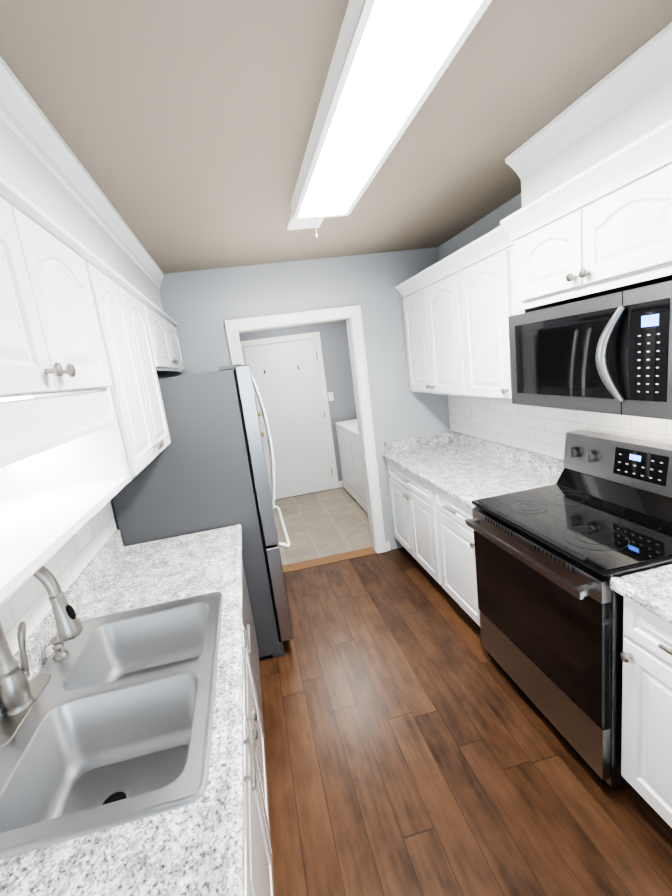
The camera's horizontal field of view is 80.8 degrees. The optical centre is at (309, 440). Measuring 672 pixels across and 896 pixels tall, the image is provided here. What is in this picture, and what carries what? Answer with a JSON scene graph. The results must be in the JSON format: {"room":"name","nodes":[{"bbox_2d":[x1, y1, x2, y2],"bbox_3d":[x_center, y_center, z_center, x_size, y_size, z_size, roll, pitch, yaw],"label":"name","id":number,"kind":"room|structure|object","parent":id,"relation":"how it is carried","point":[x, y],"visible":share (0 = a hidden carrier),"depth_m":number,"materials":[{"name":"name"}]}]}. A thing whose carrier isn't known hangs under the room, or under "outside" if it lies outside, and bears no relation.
{"room":"kitchen","nodes":[
{"label":"kitchen","id":0,"kind":"room"},
{"bbox_2d":[110,499,118,529],"bbox_3d":[-0.730,0.609,-0.250,0.120,2.500,6.750,-9,11,-8],"label":"wall","id":1,"kind":"structure","parent":0,"point":[112,507],"depth_m":2.12,"materials":[{"name":"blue paint"}]},
{"bbox_2d":[0,501,115,655],"bbox_3d":[-0.740,0.578,0.226,0.006,0.404,3.788,-9,11,-8],"label":"tile backsplash","id":2,"kind":"structure","parent":1,"relation":"attached to","point":[27,602],"depth_m":1.43,"materials":[{"name":"white tile"}]},
{"bbox_2d":[0,188,139,605],"bbox_3d":[-0.755,-0.123,0.850,0.379,0.733,0.823,-9,11,-8],"label":"upper cabinet","id":3,"kind":"object","parent":1,"relation":"attached to","point":[90,349],"depth_m":0.96,"materials":[{"name":"white paint"}]},
{"bbox_2d":[0,56,151,303],"bbox_3d":[-0.701,-0.545,0.052,0.389,0.368,3.795,-9,11,-8],"label":"crown molding","id":4,"kind":"structure","parent":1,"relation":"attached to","point":[39,168],"depth_m":1.22,"materials":[{"name":"white paint"}]},
{"bbox_2d":[96,264,170,471],"bbox_3d":[-0.888,-0.247,1.609,0.379,0.733,0.738,-9,11,-8],"label":"upper cabinet","id":5,"kind":"object","parent":1,"relation":"attached to","point":[129,318],"depth_m":1.59,"materials":[{"name":"white paint"}]},
{"bbox_2d":[140,242,167,315],"bbox_3d":[-1.064,-0.886,2.134,0.389,0.368,0.488,-9,11,-8],"label":"crown molding","id":6,"kind":"structure","parent":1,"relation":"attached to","point":[151,269],"depth_m":2.55,"materials":[{"name":"white paint"}]},
{"bbox_2d":[148,304,183,373],"bbox_3d":[-1.037,-0.388,2.468,0.379,0.733,1.030,-9,11,-8],"label":"upper cabinet","id":7,"kind":"object","parent":1,"relation":"attached to","point":[167,339],"depth_m":2.41,"materials":[{"name":"white paint"}]},
{"bbox_2d":[160,269,177,324],"bbox_3d":[-1.149,-0.966,2.622,0.389,0.368,0.515,-9,11,-8],"label":"upper cabinet","id":8,"kind":"object","parent":1,"relation":"attached to","point":[161,273],"depth_m":2.79,"materials":[{"name":"white paint"}]},
{"bbox_2d":[239,321,356,480],"bbox_3d":[-0.049,-0.525,5.292,2.310,2.500,0.120,-9,11,-8],"label":"wall","id":9,"kind":"structure","parent":0,"point":[336,360],"depth_m":5.22,"materials":[{"name":"grey paint"}]},
{"bbox_2d":[240,332,338,498],"bbox_3d":[-0.251,-0.285,5.179,1.083,2.128,0.104,-9,11,-8],"label":"laundry door","id":10,"kind":"structure","parent":9,"relation":"in","point":[289,378],"depth_m":5.19,"materials":[{"name":"white wood"}]},
{"bbox_2d":[328,392,333,400],"bbox_3d":[0.287,-0.590,5.271,0.070,0.115,0.013,-9,11,-8],"label":"light switch","id":11,"kind":"object","parent":9,"relation":"attached to","point":[330,396],"visible":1,"depth_m":5.27,"materials":[{"name":"white plastic"}]},
{"bbox_2d":[157,247,450,551],"bbox_3d":[-0.031,-0.150,3.280,2.745,2.500,0.122,-9,11,-8],"label":"wall","id":12,"kind":"structure","parent":0,"point":[200,307],"depth_m":3.11,"materials":[{"name":"blue paint"}]},
{"bbox_2d":[224,305,386,552],"bbox_3d":[0.009,0.025,3.311,1.075,2.138,0.164,-9,11,-8],"label":"door frame","id":13,"kind":"structure","parent":12,"relation":"attached to","point":[233,327],"depth_m":3.16,"materials":[{"name":"white wood"}]},
{"bbox_2d":[338,481,390,550],"bbox_3d":[0.036,0.863,4.426,2.599,0.090,2.033,-9,11,-8],"label":"baseboard","id":14,"kind":"structure","parent":12,"relation":"attached to","point":[387,543],"depth_m":3.52,"materials":[{"name":"white wood"}]},
{"bbox_2d":[273,487,371,565],"bbox_3d":[0.286,0.892,4.606,2.310,0.100,2.020,-9,11,-8],"label":"floor","id":15,"kind":"structure","parent":0,"point":[324,523],"depth_m":4.28,"materials":[{"name":"tile"}]},
{"bbox_2d":[335,419,357,501],"bbox_3d":[0.780,0.132,5.043,0.678,1.090,0.689,-9,11,-8],"label":"dryer","id":16,"kind":"object","parent":15,"relation":"on","point":[343,428],"visible":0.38,"depth_m":4.96,"materials":[{"name":"white metal"}]},
{"bbox_2d":[349,428,367,512],"bbox_3d":[0.899,0.243,4.362,0.678,1.090,0.689,-9,11,-8],"label":"washer","id":17,"kind":"object","parent":15,"relation":"on","point":[357,463],"visible":0.23,"depth_m":4.47,"materials":[{"name":"white metal"}]},
{"bbox_2d":[282,547,376,572],"bbox_3d":[0.158,1.113,3.514,0.923,0.104,0.132,-9,11,-8],"label":"threshold","id":18,"kind":"object","parent":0,"point":[327,560],"visible":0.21,"depth_m":3.50,"materials":[{"name":"brown wood"}]},
{"bbox_2d":[0,0,671,273],"bbox_3d":[0.378,-0.869,-0.299,2.745,0.100,6.990,-9,11,-8],"label":"ceiling","id":19,"kind":"structure","parent":0,"point":[183,128],"depth_m":1.24,"materials":[{"name":"beige paint"}]},
{"bbox_2d":[287,213,323,236],"bbox_3d":[-0.009,-1.162,2.191,0.190,0.136,0.244,-9,11,-8],"label":"ceiling vent","id":20,"kind":"object","parent":19,"relation":"in","point":[304,224],"visible":0.6,"depth_m":2.22,"materials":[{"name":"white"}]},
{"bbox_2d":[291,0,491,219],"bbox_3d":[0.155,-1.067,1.393,0.294,0.076,1.220,-9,11,-8],"label":"ceiling light fixture","id":21,"kind":"object","parent":19,"relation":"attached to","point":[391,61],"visible":1,"depth_m":1.10,"materials":[{"name":"white plastic"}]},
{"bbox_2d":[259,547,671,895],"bbox_3d":[0.736,1.673,0.119,2.745,0.100,6.870,-9,11,-8],"label":"floor","id":22,"kind":"structure","parent":0,"point":[416,744],"depth_m":1.64,"materials":[{"name":"brown wood"}]},
{"bbox_2d":[0,808,251,895],"bbox_3d":[-0.347,1.243,0.471,0.629,0.897,0.600,-9,11,-8],"label":"base cabinet","id":23,"kind":"object","parent":22,"relation":"on","point":[202,856],"depth_m":0.69,"materials":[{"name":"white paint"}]},
{"bbox_2d":[0,572,274,895],"bbox_3d":[-0.475,1.122,1.210,0.629,0.897,0.920,-9,11,-8],"label":"base cabinet","id":24,"kind":"object","parent":22,"relation":"on","point":[132,754],"depth_m":1.08,"materials":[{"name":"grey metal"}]},
{"bbox_2d":[112,364,293,659],"bbox_3d":[-0.646,0.434,2.636,0.906,1.763,0.909,-9,11,-8],"label":"refrigerator","id":25,"kind":"object","parent":22,"relation":"on","point":[205,469],"visible":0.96,"depth_m":2.15,"materials":[{"name":"grey metal"}]},
{"bbox_2d":[242,559,263,732],"bbox_3d":[-0.588,1.024,1.956,0.599,0.846,0.588,-9,11,-8],"label":"base cabinet","id":26,"kind":"object","parent":22,"relation":"on","point":[247,617],"visible":0.17,"depth_m":1.96,"materials":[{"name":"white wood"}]},
{"bbox_2d":[382,443,517,581],"bbox_3d":[1.082,0.581,3.082,0.617,0.851,0.845,-9,11,-8],"label":"base cabinet","id":27,"kind":"object","parent":22,"relation":"on","point":[411,473],"depth_m":2.92,"materials":[{"name":"white paint"}]},
{"bbox_2d":[430,467,557,626],"bbox_3d":[1.197,0.689,2.424,0.617,0.851,0.508,-9,11,-8],"label":"base cabinet","id":28,"kind":"object","parent":22,"relation":"on","point":[439,482],"depth_m":2.35,"materials":[{"name":"white paint"}]},
{"bbox_2d":[382,431,563,511],"bbox_3d":[1.047,0.140,2.745,0.643,0.138,1.372,-9,11,-8],"label":"countertop","id":29,"kind":"structure","parent":28,"relation":"on","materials":[{"name":"stone"}]},
{"bbox_2d":[465,430,671,787],"bbox_3d":[1.221,0.638,1.757,0.693,1.187,0.758,-9,11,-8],"label":"electric range","id":30,"kind":"object","parent":22,"relation":"on","point":[552,560],"visible":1,"depth_m":1.62,"materials":[{"name":"silver metal"}]},
{"bbox_2d":[610,564,671,827],"bbox_3d":[1.385,0.826,1.175,0.657,0.990,0.479,-9,11,-8],"label":"base cabinet","id":31,"kind":"object","parent":22,"relation":"on","point":[646,741],"visible":1,"depth_m":1.25,"materials":[{"name":"white paint"}]},
{"bbox_2d":[610,564,671,707],"bbox_3d":[1.335,0.410,1.098,0.643,0.138,0.479,-9,11,-8],"label":"countertop","id":32,"kind":"structure","parent":31,"relation":"on","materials":[{"name":"stone"}]},
{"bbox_2d":[438,193,562,459],"bbox_3d":[1.833,0.186,0.128,0.120,2.500,6.750,-9,11,-8],"label":"wall","id":33,"kind":"structure","parent":0,"point":[488,223],"depth_m":2.62,"materials":[{"name":"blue paint"}]},
{"bbox_2d":[395,220,510,400],"bbox_3d":[1.015,-0.859,2.531,0.448,1.120,1.435,-9,11,-8],"label":"upper cabinet","id":34,"kind":"object","parent":33,"relation":"attached to","point":[455,309],"depth_m":2.40,"materials":[{"name":"white paint"}]},
{"bbox_2d":[448,395,671,459],"bbox_3d":[1.431,-0.069,2.138,0.006,0.384,2.620,-9,11,-8],"label":"tile backsplash","id":35,"kind":"structure","parent":33,"relation":"attached to","point":[540,430],"depth_m":2.39,"materials":[{"name":"white tile"}]},
{"bbox_2d":[473,406,480,421],"bbox_3d":[1.275,-0.204,2.997,0.006,0.120,0.075,-9,11,-8],"label":"electrical outlet plate","id":36,"kind":"object","parent":35,"relation":"attached to","point":[477,413],"visible":1,"depth_m":2.99,"materials":[{"name":"white plastic"}]},
{"bbox_2d":[503,22,671,400],"bbox_3d":[1.199,-0.687,1.477,0.448,1.120,0.733,-9,11,-8],"label":"upper cabinet","id":37,"kind":"object","parent":33,"relation":"attached to","point":[592,216],"depth_m":1.39,"materials":[{"name":"white paint"}]},
{"bbox_2d":[508,281,671,419],"bbox_3d":[1.219,-0.352,1.570,0.484,0.424,0.765,-9,11,-8],"label":"microwave","id":38,"kind":"object","parent":37,"relation":"attached to","point":[610,353],"visible":1,"depth_m":1.42,"materials":[{"name":"black glass"}]}
]}

